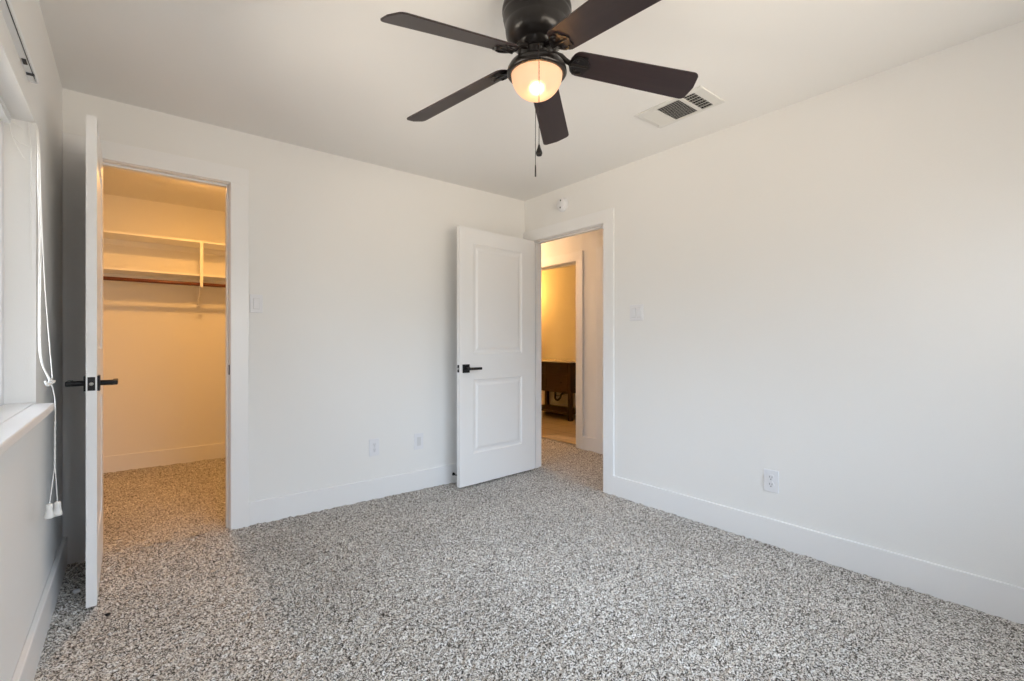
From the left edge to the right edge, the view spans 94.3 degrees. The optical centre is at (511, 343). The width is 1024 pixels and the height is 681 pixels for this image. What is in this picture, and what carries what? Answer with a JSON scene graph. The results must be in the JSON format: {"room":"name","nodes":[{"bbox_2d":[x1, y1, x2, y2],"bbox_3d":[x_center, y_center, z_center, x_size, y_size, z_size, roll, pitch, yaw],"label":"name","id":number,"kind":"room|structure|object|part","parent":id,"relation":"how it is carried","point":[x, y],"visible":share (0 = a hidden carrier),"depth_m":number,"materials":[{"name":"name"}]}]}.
{"room":"empty bedroom","nodes":[
{"label":"empty bedroom","id":0,"kind":"room"},
{"bbox_2d":[0,0,62,680],"bbox_3d":[-1.033,-0.079,0.727,0.150,2.460,4.266,0,0,-39],"label":"wall","id":1,"kind":"structure","parent":0,"point":[30,542],"depth_m":1.75,"materials":[{"name":"paint"}]},
{"bbox_2d":[0,119,3,405],"bbox_3d":[-1.492,-0.292,1.241,0.060,1.048,1.162,0,0,-39],"label":"window","id":2,"kind":"structure","parent":1,"relation":"in","point":[1,122],"depth_m":1.68,"materials":[{"name":"white glass"}]},
{"bbox_2d":[0,0,38,83],"bbox_3d":[-1.090,-0.911,0.938,0.025,0.022,1.827,0,0,-39],"label":"blind headrail","id":3,"kind":"object","parent":1,"relation":"attached to","point":[6,6],"visible":1,"depth_m":1.42,"materials":[{"name":"white plastic"}]},
{"bbox_2d":[0,402,54,455],"bbox_3d":[-1.395,0.231,1.280,0.140,0.025,1.222,0,0,-39],"label":"trim","id":4,"kind":"structure","parent":1,"relation":"attached to","point":[16,419],"depth_m":1.38,"materials":[{"name":"white paint"}]},
{"bbox_2d":[0,96,62,518],"bbox_3d":[-1.401,-0.108,1.313,0.172,1.414,1.138,0,0,-39],"label":"blind cord","id":5,"kind":"object","parent":1,"relation":"attached to","point":[5,116],"visible":1,"depth_m":1.67,"materials":[{"name":"white fabric"}]},
{"bbox_3d":[-1.451,-0.786,1.256,0.022,0.007,1.103,0,0,-39],"label":"rail","id":6,"kind":"part","parent":5,"relation":"part of","materials":[{"name":"white plastic"}]},
{"bbox_3d":[-1.778,-0.537,1.718,0.008,0.535,0.062,0,0,25],"label":"loose cord","id":7,"kind":"part","parent":5,"relation":"part of","materials":[{"name":"white fabric"}]},
{"bbox_3d":[-1.646,-0.262,1.671,0.244,1.086,0.044,0,0,36],"label":"lift cord","id":8,"kind":"part","parent":5,"relation":"part of","materials":[{"name":"white fabric"}]},
{"bbox_3d":[-1.577,0.413,1.636,0.013,0.285,0.050,0,0,-28],"label":"pull cord","id":9,"kind":"part","parent":5,"relation":"part of","materials":[{"name":"white fabric"}]},
{"bbox_2d":[11,537,66,680],"bbox_3d":[-1.005,1.067,0.826,0.020,0.152,4.146,0,0,-39],"label":"baseboard","id":10,"kind":"structure","parent":1,"relation":"attached to","point":[26,668],"depth_m":1.76,"materials":[{"name":"white paint"}]},
{"bbox_2d":[103,194,225,455],"bbox_3d":[-3.302,-0.079,4.447,2.400,2.460,0.100,0,0,-39],"label":"wall","id":11,"kind":"structure","parent":0,"point":[166,354],"depth_m":4.41,"materials":[{"name":"paint"}]},
{"bbox_2d":[103,443,225,472],"bbox_3d":[-3.266,1.067,4.402,2.200,0.152,0.016,0,0,-39],"label":"baseboard","id":12,"kind":"structure","parent":11,"relation":"attached to","point":[114,463],"depth_m":4.41,"materials":[{"name":"white paint"}]},
{"bbox_2d":[103,230,225,255],"bbox_3d":[-3.172,-0.903,4.285,2.200,0.068,0.315,0,0,-39],"label":"closet shelf","id":13,"kind":"object","parent":11,"relation":"attached to","point":[109,237],"visible":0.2,"depth_m":4.32,"materials":[{"name":"white paint"}]},
{"bbox_2d":[103,267,225,288],"bbox_3d":[-3.172,-0.588,4.285,2.200,0.088,0.315,0,0,-39],"label":"closet shelf","id":14,"kind":"object","parent":11,"relation":"attached to","point":[107,271],"visible":0.18,"depth_m":4.31,"materials":[{"name":"white paint"}]},
{"bbox_2d":[196,242,202,308],"bbox_3d":[-2.937,-0.625,4.468,0.026,0.592,0.323,0,0,-39],"label":"shelf bracket","id":15,"kind":"object","parent":11,"relation":"attached to","point":[200,278],"visible":1,"depth_m":4.35,"materials":[{"name":"white metal"}]},
{"bbox_2d":[103,276,225,287],"bbox_3d":[-3.095,-0.541,4.189,2.200,0.056,0.056,0,0,-39],"label":"closet rod","id":16,"kind":"object","parent":15,"relation":"attached to","point":[104,277],"visible":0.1,"depth_m":4.18,"materials":[{"name":"brown wood"}]},
{"bbox_3d":[-2.938,-0.471,4.469,0.024,0.283,0.321,0,0,-39],"label":"bracket arm","id":17,"kind":"part","parent":15,"relation":"part of","materials":[{"name":"white paint"}]},
{"bbox_2d":[63,88,524,501],"bbox_3d":[-1.415,-0.079,3.230,3.826,2.460,0.120,0,0,-39],"label":"wall","id":18,"kind":"structure","parent":0,"point":[353,263],"depth_m":3.32,"materials":[{"name":"paint"}]},
{"bbox_2d":[65,114,117,607],"bbox_3d":[-1.983,0.076,2.261,0.172,2.085,0.652,0,0,-39],"label":"door","id":19,"kind":"structure","parent":18,"relation":"in","point":[93,382],"depth_m":2.02,"materials":[{"name":"white paint"}]},
{"bbox_3d":[-1.915,0.173,2.055,0.018,0.020,0.127,0,0,-39],"label":"handle","id":20,"kind":"part","parent":19,"relation":"part of","materials":[{"name":"black metal"}]},
{"bbox_3d":[-1.785,0.173,2.016,0.025,0.058,0.002,0,0,-39],"label":"latch plate","id":21,"kind":"part","parent":19,"relation":"part of","materials":[{"name":"black metal"}]},
{"bbox_3d":[-1.796,0.173,2.151,0.018,0.020,0.127,0,0,-39],"label":"handle","id":22,"kind":"part","parent":19,"relation":"part of","materials":[{"name":"black metal"}]},
{"bbox_2d":[62,132,248,563],"bbox_3d":[-2.014,0.032,2.751,0.845,2.222,0.153,0,0,-39],"label":"trim","id":23,"kind":"structure","parent":18,"relation":"attached to","point":[73,146],"depth_m":2.48,"materials":[{"name":"white paint"}]},
{"bbox_2d":[250,294,262,312],"bbox_3d":[-1.608,-0.249,2.990,0.072,0.115,0.013,0,0,-39],"label":"light switch","id":24,"kind":"object","parent":18,"relation":"attached to","point":[256,301],"visible":1,"depth_m":2.99,"materials":[{"name":"white plastic"}]},
{"bbox_2d":[249,464,456,525],"bbox_3d":[-0.767,1.067,3.662,2.244,0.152,0.016,0,0,-39],"label":"baseboard","id":25,"kind":"structure","parent":18,"relation":"attached to","point":[280,507],"depth_m":3.33,"materials":[{"name":"white paint"}]},
{"bbox_2d":[369,438,378,456],"bbox_3d":[-1.007,0.761,3.474,0.078,0.125,0.009,0,0,-39],"label":"electrical outlet","id":26,"kind":"object","parent":18,"relation":"attached to","point":[373,443],"visible":1,"depth_m":3.47,"materials":[{"name":"white plastic"}]},
{"bbox_2d":[414,433,422,449],"bbox_3d":[-0.725,0.764,3.700,0.078,0.125,0.008,0,0,-39],"label":"wall plate","id":27,"kind":"object","parent":18,"relation":"attached to","point":[418,438],"visible":1,"depth_m":3.69,"materials":[{"name":"white plastic"}]},
{"bbox_2d":[34,411,1023,680],"bbox_3d":[0.023,1.155,3.668,6.420,0.052,7.300,0,0,-39],"label":"floor","id":28,"kind":"structure","parent":0,"point":[529,575],"depth_m":2.10,"materials":[{"name":"carpet"}]},
{"bbox_2d":[66,559,85,574],"bbox_3d":[-2.195,1.119,2.410,0.026,0.022,0.186,0,0,-6],"label":"door stop","id":29,"kind":"object","parent":28,"relation":"on","point":[85,559],"visible":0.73,"depth_m":2.38,"materials":[{"name":"white plastic"}]},
{"bbox_2d":[541,359,575,420],"bbox_3d":[0.706,0.700,7.407,0.512,0.862,1.039,0,0,-39],"label":"bathroom vanity","id":30,"kind":"object","parent":28,"relation":"on","point":[556,375],"visible":0.6,"depth_m":7.08,"materials":[{"name":"wood"}]},
{"bbox_3d":[0.391,0.583,7.444,0.012,0.235,0.432,0,0,-39],"label":"drawer","id":31,"kind":"part","parent":30,"relation":"part of","materials":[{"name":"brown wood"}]},
{"bbox_3d":[0.391,0.371,7.444,0.012,0.150,0.432,0,0,-39],"label":"drawer","id":32,"kind":"part","parent":30,"relation":"part of","materials":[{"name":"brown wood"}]},
{"bbox_3d":[0.584,0.708,7.924,0.055,0.846,0.055,0,0,-39],"label":"leg","id":33,"kind":"part","parent":30,"relation":"part of","materials":[{"name":"brown wood"}]},
{"bbox_3d":[0.674,0.583,7.091,0.012,0.235,0.432,0,0,-39],"label":"drawer","id":34,"kind":"part","parent":30,"relation":"part of","materials":[{"name":"brown wood"}]},
{"bbox_3d":[0.674,0.371,7.091,0.012,0.150,0.432,0,0,-39],"label":"drawer","id":35,"kind":"part","parent":30,"relation":"part of","materials":[{"name":"brown wood"}]},
{"bbox_2d":[541,359,575,362],"bbox_3d":[0.712,0.277,7.412,0.496,0.016,1.039,0,0,-39],"label":"countertop","id":36,"kind":"structure","parent":30,"relation":"on","point":[542,360],"depth_m":7.30,"materials":[{"name":"stone"}]},
{"bbox_2d":[541,404,575,414],"bbox_3d":[0.717,1.031,7.416,0.470,0.030,0.955,0,0,-39],"label":"shelf","id":37,"kind":"object","parent":30,"relation":"attached to","point":[546,407],"depth_m":7.28,"materials":[{"name":"brown wood"}]},
{"bbox_2d":[554,392,567,400],"bbox_3d":[0.756,0.821,7.545,0.226,0.173,0.218,0,0,-39],"label":"trap","id":38,"kind":"object","parent":30,"relation":"attached to","point":[561,394],"visible":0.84,"depth_m":7.46,"materials":[{"name":"brown metal"}]},
{"bbox_3d":[0.849,0.708,6.906,0.055,0.846,0.055,0,0,-39],"label":"leg","id":39,"kind":"part","parent":30,"relation":"part of","materials":[{"name":"brown wood"}]},
{"bbox_2d":[541,437,575,445],"bbox_3d":[0.500,1.131,5.529,0.030,0.009,0.810,0,0,-39],"label":"threshold strip","id":40,"kind":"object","parent":28,"relation":"on","point":[541,437],"depth_m":5.46,"materials":[{"name":"beige wood"}]},
{"bbox_2d":[39,0,1023,211],"bbox_3d":[-0.743,-1.349,2.406,4.046,0.080,6.485,0,0,-39],"label":"ceiling","id":41,"kind":"structure","parent":0,"point":[328,76],"depth_m":2.26,"materials":[{"name":"paint"}]},
{"bbox_2d":[380,0,697,176],"bbox_3d":[0.073,-0.987,1.772,1.167,0.645,1.205,0,0,-39],"label":"ceiling fan","id":42,"kind":"object","parent":41,"relation":"hanging from","point":[536,30],"visible":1,"depth_m":1.73,"materials":[{"name":"black wood"}]},
{"bbox_3d":[-0.182,-1.010,1.551,0.503,0.006,0.134,-16,28,-41],"label":"blade","id":43,"kind":"part","parent":42,"relation":"part of","materials":[{"name":"brown wood"}]},
{"bbox_3d":[-0.228,-1.030,1.991,0.503,0.006,0.134,-10,14,30],"label":"blade","id":44,"kind":"part","parent":42,"relation":"part of","materials":[{"name":"brown wood"}]},
{"bbox_3d":[0.095,-0.877,1.917,0.003,0.320,0.003,0,0,-39],"label":"pull chain","id":45,"kind":"part","parent":42,"relation":"part of","materials":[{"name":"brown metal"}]},
{"bbox_3d":[0.094,-0.971,1.799,0.193,0.096,0.193,0,0,-39],"label":"lamp shade","id":46,"kind":"part","parent":42,"relation":"part of","materials":[{"name":"white glass"}]},
{"bbox_3d":[0.096,-0.683,1.683,0.024,0.044,0.024,0,0,-39],"label":"chain pull","id":47,"kind":"part","parent":42,"relation":"part of","materials":[{"name":"brown metal"}]},
{"bbox_3d":[0.173,-1.050,2.168,0.134,0.006,0.503,-17,-9,10],"label":"blade","id":48,"kind":"part","parent":42,"relation":"part of","materials":[{"name":"brown wood"}]},
{"bbox_3d":[0.272,-1.018,1.472,0.134,0.006,0.503,15,3,-30],"label":"blade","id":49,"kind":"part","parent":42,"relation":"part of","materials":[{"name":"brown wood"}]},
{"bbox_3d":[0.468,-1.042,1.845,0.503,0.006,0.134,7,-14,-7],"label":"blade","id":50,"kind":"part","parent":42,"relation":"part of","materials":[{"name":"brown wood"}]},
{"bbox_2d":[635,85,724,128],"bbox_3d":[0.928,-1.298,2.647,0.253,0.022,0.405,0,0,-39],"label":"ceiling vent","id":51,"kind":"object","parent":41,"relation":"in","point":[699,99],"visible":0.98,"depth_m":2.64,"materials":[{"name":"white metal"}]},
{"bbox_2d":[541,265,575,405],"bbox_3d":[1.241,-0.079,7.268,0.120,2.460,3.400,0,0,-39],"label":"wall","id":52,"kind":"structure","parent":0,"point":[558,285],"depth_m":7.77,"materials":[{"name":"paint"}]},
{"bbox_2d":[541,401,575,414],"bbox_3d":[1.188,1.067,7.226,0.016,0.152,3.200,0,0,-39],"label":"baseboard","id":53,"kind":"structure","parent":52,"relation":"attached to","point":[542,403],"depth_m":7.77,"materials":[{"name":"white paint"}]},
{"bbox_2d":[541,229,602,437],"bbox_3d":[1.003,-0.079,4.901,0.120,2.460,4.200,0,0,-39],"label":"wall","id":54,"kind":"structure","parent":0,"point":[587,242],"depth_m":5.04,"materials":[{"name":"paint"}]},
{"bbox_2d":[541,261,575,270],"bbox_3d":[0.502,0.116,5.527,0.120,2.054,0.835,0,0,-39],"label":"trim","id":55,"kind":"structure","parent":54,"relation":"attached to","point":[574,262],"depth_m":5.45,"materials":[{"name":"white paint"}]},
{"bbox_2d":[541,251,582,448],"bbox_3d":[0.502,0.075,5.527,0.153,2.136,0.999,0,0,-39],"label":"trim","id":56,"kind":"structure","parent":54,"relation":"attached to","point":[575,256],"depth_m":5.13,"materials":[{"name":"white paint"}]},
{"bbox_2d":[583,436,595,451],"bbox_3d":[0.822,1.067,5.019,0.016,0.152,0.198,0,0,-39],"label":"baseboard","id":57,"kind":"structure","parent":54,"relation":"attached to","point":[589,443],"depth_m":5.01,"materials":[{"name":"white paint"}]},
{"bbox_2d":[596,246,602,453],"bbox_3d":[1.245,0.075,4.598,0.168,2.136,0.989,0,0,-39],"label":"trim","id":58,"kind":"structure","parent":54,"relation":"attached to","point":[599,250],"depth_m":4.89,"materials":[{"name":"white paint"}]},
{"bbox_2d":[525,21,1023,587],"bbox_3d":[0.888,-0.079,3.496,0.104,2.460,6.250,0,0,-39],"label":"wall","id":59,"kind":"structure","parent":0,"point":[829,285],"depth_m":2.40,"materials":[{"name":"paint"}]},
{"bbox_2d":[457,226,533,487],"bbox_3d":[-0.115,0.105,3.967,0.847,2.028,0.172,0,0,-43],"label":"door","id":60,"kind":"structure","parent":59,"relation":"in","point":[495,272],"depth_m":3.91,"materials":[{"name":"white paint"}]},
{"bbox_3d":[-0.284,0.198,3.704,0.124,0.020,0.018,0,0,-43],"label":"handle","id":61,"kind":"part","parent":60,"relation":"part of","materials":[{"name":"black metal"}]},
{"bbox_2d":[556,197,567,211],"bbox_3d":[0.413,-1.161,3.974,0.041,0.120,0.120,0,0,-39],"label":"smoke detector","id":62,"kind":"object","parent":59,"relation":"attached to","point":[562,203],"visible":1,"depth_m":3.95,"materials":[{"name":"white plastic"}]},
{"bbox_2d":[523,208,613,494],"bbox_3d":[0.483,0.063,4.003,0.137,2.159,1.045,0,0,-39],"label":"trim","id":63,"kind":"structure","parent":59,"relation":"attached to","point":[605,217],"depth_m":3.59,"materials":[{"name":"white paint"}]},
{"bbox_2d":[630,304,642,320],"bbox_3d":[0.890,-0.219,3.401,0.013,0.115,0.116,0,0,-39],"label":"light switch","id":64,"kind":"object","parent":59,"relation":"attached to","point":[636,311],"visible":1,"depth_m":3.40,"materials":[{"name":"white plastic"}]},
{"bbox_2d":[764,469,778,493],"bbox_3d":[1.465,0.779,2.686,0.009,0.125,0.080,0,0,-39],"label":"electrical outlet","id":65,"kind":"object","parent":59,"relation":"attached to","point":[771,477],"visible":1,"depth_m":2.68,"materials":[{"name":"white plastic"}]},
{"bbox_2d":[768,474,773,480],"bbox_3d":[1.463,0.759,2.684,0.003,0.034,0.034,0,0,-39],"label":"receptacle","id":66,"kind":"object","parent":65,"relation":"attached to","point":[770,476],"depth_m":2.68,"materials":[{"name":"grey plastic"}]},
{"bbox_2d":[768,482,773,487],"bbox_3d":[1.463,0.799,2.684,0.003,0.034,0.034,0,0,-39],"label":"receptacle","id":67,"kind":"object","parent":65,"relation":"attached to","point":[770,484],"depth_m":2.68,"materials":[{"name":"grey plastic"}]},
{"bbox_2d":[613,476,1023,623],"bbox_3d":[1.730,1.067,2.348,0.016,0.152,3.105,0,0,-39],"label":"baseboard","id":68,"kind":"structure","parent":59,"relation":"attached to","point":[1004,600],"depth_m":2.39,"materials":[{"name":"white paint"}]}
]}

